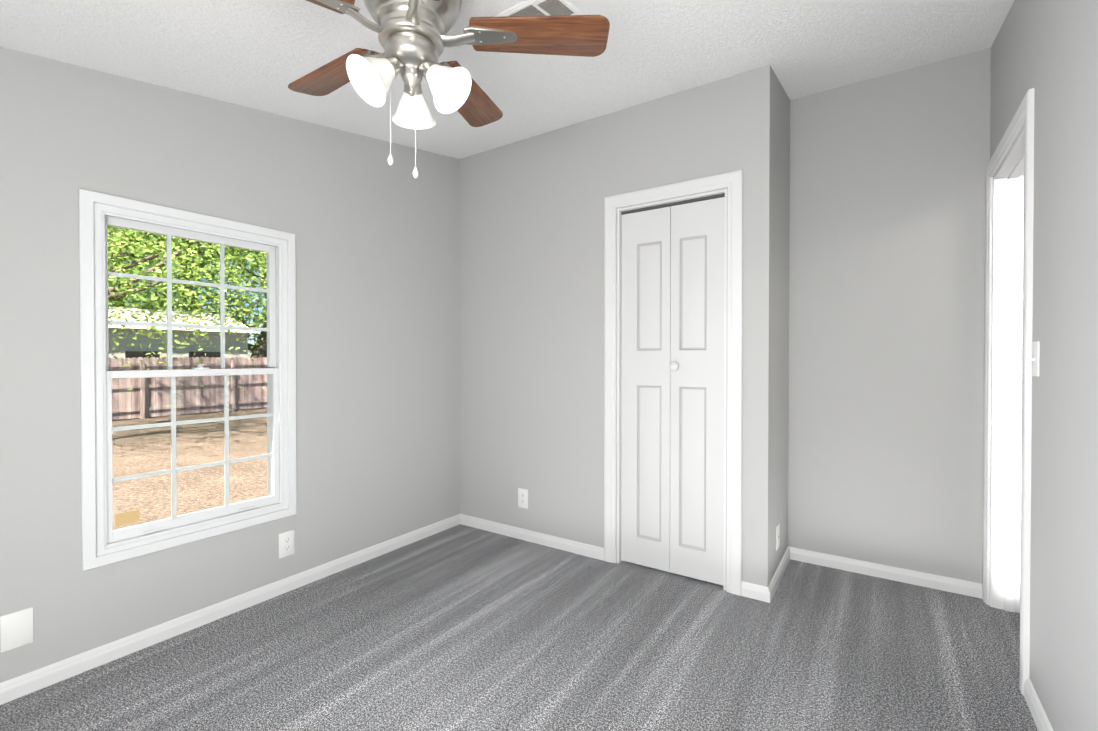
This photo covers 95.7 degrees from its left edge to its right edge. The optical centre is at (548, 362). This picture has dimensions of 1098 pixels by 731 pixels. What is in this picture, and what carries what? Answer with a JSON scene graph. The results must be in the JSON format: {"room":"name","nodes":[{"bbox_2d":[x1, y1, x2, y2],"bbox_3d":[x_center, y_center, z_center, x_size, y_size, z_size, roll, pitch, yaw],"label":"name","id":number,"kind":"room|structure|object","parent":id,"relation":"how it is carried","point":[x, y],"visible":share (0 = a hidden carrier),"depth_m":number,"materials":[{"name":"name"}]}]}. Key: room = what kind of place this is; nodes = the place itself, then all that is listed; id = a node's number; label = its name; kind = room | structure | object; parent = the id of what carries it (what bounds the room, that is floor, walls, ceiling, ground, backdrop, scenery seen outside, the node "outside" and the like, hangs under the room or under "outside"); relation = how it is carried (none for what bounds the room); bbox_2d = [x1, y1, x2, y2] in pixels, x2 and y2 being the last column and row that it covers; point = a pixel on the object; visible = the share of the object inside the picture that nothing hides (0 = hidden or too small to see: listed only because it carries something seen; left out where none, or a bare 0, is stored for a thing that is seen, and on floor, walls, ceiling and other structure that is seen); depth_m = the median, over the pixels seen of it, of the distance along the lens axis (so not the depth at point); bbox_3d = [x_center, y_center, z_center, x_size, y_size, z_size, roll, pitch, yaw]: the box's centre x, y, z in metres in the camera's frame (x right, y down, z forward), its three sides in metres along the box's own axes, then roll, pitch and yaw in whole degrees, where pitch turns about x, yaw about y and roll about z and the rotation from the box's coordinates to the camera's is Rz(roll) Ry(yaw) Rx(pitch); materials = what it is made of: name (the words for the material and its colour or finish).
{"room":"empty bedroom","nodes":[
{"label":"empty bedroom","id":0,"kind":"room"},
{"bbox_2d":[0,47,459,682],"bbox_3d":[-1.462,0.088,2.452,0.140,3.352,4.290,0,1,34],"label":"wall","id":1,"kind":"structure","parent":0,"point":[448,336],"depth_m":2.31,"materials":[{"name":"grey paint"}]},
{"bbox_2d":[0,607,33,652],"bbox_3d":[-1.859,0.934,1.738,0.007,0.125,0.080,0,1,34],"label":"blank wall plate","id":2,"kind":"object","parent":1,"relation":"attached to","point":[16,629],"visible":1,"depth_m":1.74,"materials":[{"name":"white plastic"}]},
{"bbox_2d":[79,188,296,570],"bbox_3d":[-1.597,0.066,2.257,0.173,1.460,0.845,0,1,34],"label":"double-hung window","id":3,"kind":"structure","parent":1,"relation":"in","point":[99,213],"depth_m":2.15,"materials":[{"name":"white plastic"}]},
{"bbox_2d":[0,514,459,704],"bbox_3d":[-1.573,1.132,2.157,0.014,0.069,3.380,0,1,34],"label":"baseboard","id":4,"kind":"structure","parent":1,"relation":"attached to","point":[32,681],"depth_m":2.17,"materials":[{"name":"white wood"}]},
{"bbox_2d":[279,530,294,558],"bbox_3d":[-1.330,0.923,2.523,0.007,0.125,0.080,0,1,34],"label":"outlet","id":5,"kind":"object","parent":1,"relation":"attached to","point":[286,543],"visible":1,"depth_m":2.52,"materials":[{"name":"white plastic"}]},
{"bbox_2d":[0,0,1013,158],"bbox_3d":[0.323,-1.306,1.295,5.100,0.986,5.100,0,1,34],"label":"ceiling","id":6,"kind":"structure","parent":0,"point":[261,55],"depth_m":2.08,"materials":[{"name":"paint"}]},
{"bbox_2d":[288,0,609,177],"bbox_3d":[-0.424,-0.862,1.441,1.045,0.674,1.093,0,1,34],"label":"ceiling fan","id":7,"kind":"object","parent":6,"relation":"hanging from","point":[414,41],"visible":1,"depth_m":1.40,"materials":[{"name":"brown wood"}]},
{"bbox_2d":[492,0,582,16],"bbox_3d":[-0.062,-1.247,1.802,0.315,0.013,0.200,0,10,34],"label":"ceiling vent","id":8,"kind":"object","parent":6,"relation":"in","point":[543,7],"visible":0.29,"depth_m":1.74,"materials":[{"name":"white metal"}]},
{"bbox_2d":[0,524,1037,730],"bbox_3d":[-0.134,1.222,1.570,3.060,0.100,4.010,0,1,34],"label":"floor","id":9,"kind":"structure","parent":0,"point":[460,627],"depth_m":1.96,"materials":[{"name":"carpet"}]},
{"bbox_2d":[460,65,775,586],"bbox_3d":[0.246,0.083,3.022,2.040,3.352,0.120,0,1,34],"label":"wall","id":10,"kind":"structure","parent":0,"point":[532,209],"depth_m":3.03,"materials":[{"name":"grey paint"}]},
{"bbox_2d":[518,488,527,508],"bbox_3d":[-0.170,0.889,3.244,0.080,0.125,0.007,0,1,34],"label":"outlet","id":11,"kind":"object","parent":10,"relation":"attached to","point":[522,498],"visible":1,"depth_m":3.24,"materials":[{"name":"white plastic"}]},
{"bbox_2d":[460,514,603,560],"bbox_3d":[-0.146,1.122,3.226,1.132,0.069,0.014,0,1,34],"label":"baseboard","id":12,"kind":"structure","parent":10,"relation":"attached to","point":[588,550],"depth_m":3.18,"materials":[{"name":"white wood"}]},
{"bbox_2d":[621,197,724,584],"bbox_3d":[0.655,0.151,2.706,0.582,1.997,0.085,0,1,34],"label":"bifold closet door","id":13,"kind":"structure","parent":10,"relation":"in","point":[672,389],"depth_m":2.70,"materials":[{"name":"white paint"}]},
{"bbox_2d":[604,170,742,595],"bbox_3d":[0.669,0.102,2.726,0.768,2.118,0.119,0,1,34],"label":"door frame","id":14,"kind":"structure","parent":10,"relation":"attached to","point":[733,252],"depth_m":2.55,"materials":[{"name":"white wood"}]},
{"bbox_2d":[776,76,799,569],"bbox_3d":[1.231,0.096,2.740,0.150,3.330,0.510,0,1,34],"label":"wall","id":15,"kind":"structure","parent":0,"point":[787,110],"depth_m":2.85,"materials":[{"name":"grey paint"}]},
{"bbox_2d":[760,546,791,602],"bbox_3d":[1.237,1.127,2.664,0.014,0.069,0.624,0,1,34],"label":"baseboard","id":16,"kind":"structure","parent":15,"relation":"attached to","point":[766,593],"depth_m":2.54,"materials":[{"name":"white wood"}]},
{"bbox_2d":[776,523,779,550],"bbox_3d":[1.213,0.924,2.633,0.008,0.125,0.080,0,1,34],"label":"outlet","id":17,"kind":"object","parent":15,"relation":"attached to","point":[777,536],"visible":1,"depth_m":2.62,"materials":[{"name":"white plastic"}]},
{"bbox_2d":[796,48,987,583],"bbox_3d":[0.967,0.080,3.315,2.910,3.352,0.150,0,1,34],"label":"wall","id":18,"kind":"structure","parent":0,"point":[890,290],"depth_m":2.65,"materials":[{"name":"grey paint"}]},
{"bbox_2d":[792,547,982,598],"bbox_3d":[1.782,1.127,2.690,0.890,0.069,0.014,0,1,34],"label":"baseboard","id":19,"kind":"structure","parent":18,"relation":"attached to","point":[973,589],"depth_m":2.65,"materials":[{"name":"white wood"}]},
{"bbox_2d":[984,0,1097,730],"bbox_3d":[1.087,0.103,0.741,0.120,3.352,4.290,0,1,34],"label":"wall","id":20,"kind":"structure","parent":0,"point":[1050,47],"depth_m":1.44,"materials":[{"name":"grey paint"}]},
{"bbox_2d":[982,88,1034,695],"bbox_3d":[1.964,0.108,2.046,0.157,2.118,0.851,0,1,34],"label":"door frame","id":21,"kind":"structure","parent":20,"relation":"attached to","point":[1008,378],"depth_m":2.31,"materials":[{"name":"white wood"}]},
{"bbox_2d":[1028,341,1039,376],"bbox_3d":[1.630,-0.011,1.676,0.022,0.117,0.072,0,1,34],"label":"light switch","id":22,"kind":"object","parent":20,"relation":"attached to","point":[1035,359],"visible":1,"depth_m":1.67,"materials":[{"name":"white plastic"}]},
{"bbox_2d":[1024,678,1052,730],"bbox_3d":[0.792,1.148,0.431,0.014,0.069,3.152,0,1,34],"label":"baseboard","id":23,"kind":"structure","parent":20,"relation":"attached to","point":[1040,718],"depth_m":1.62,"materials":[{"name":"white wood"}]},
{"label":"outside","id":24,"kind":"structure","parent":0,"visible":0},
{"bbox_2d":[108,226,267,529],"bbox_3d":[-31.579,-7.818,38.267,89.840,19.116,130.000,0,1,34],"label":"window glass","id":25,"kind":"object","parent":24,"point":[241,338],"depth_m":12.54,"materials":[{"name":"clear glass"}]}
]}

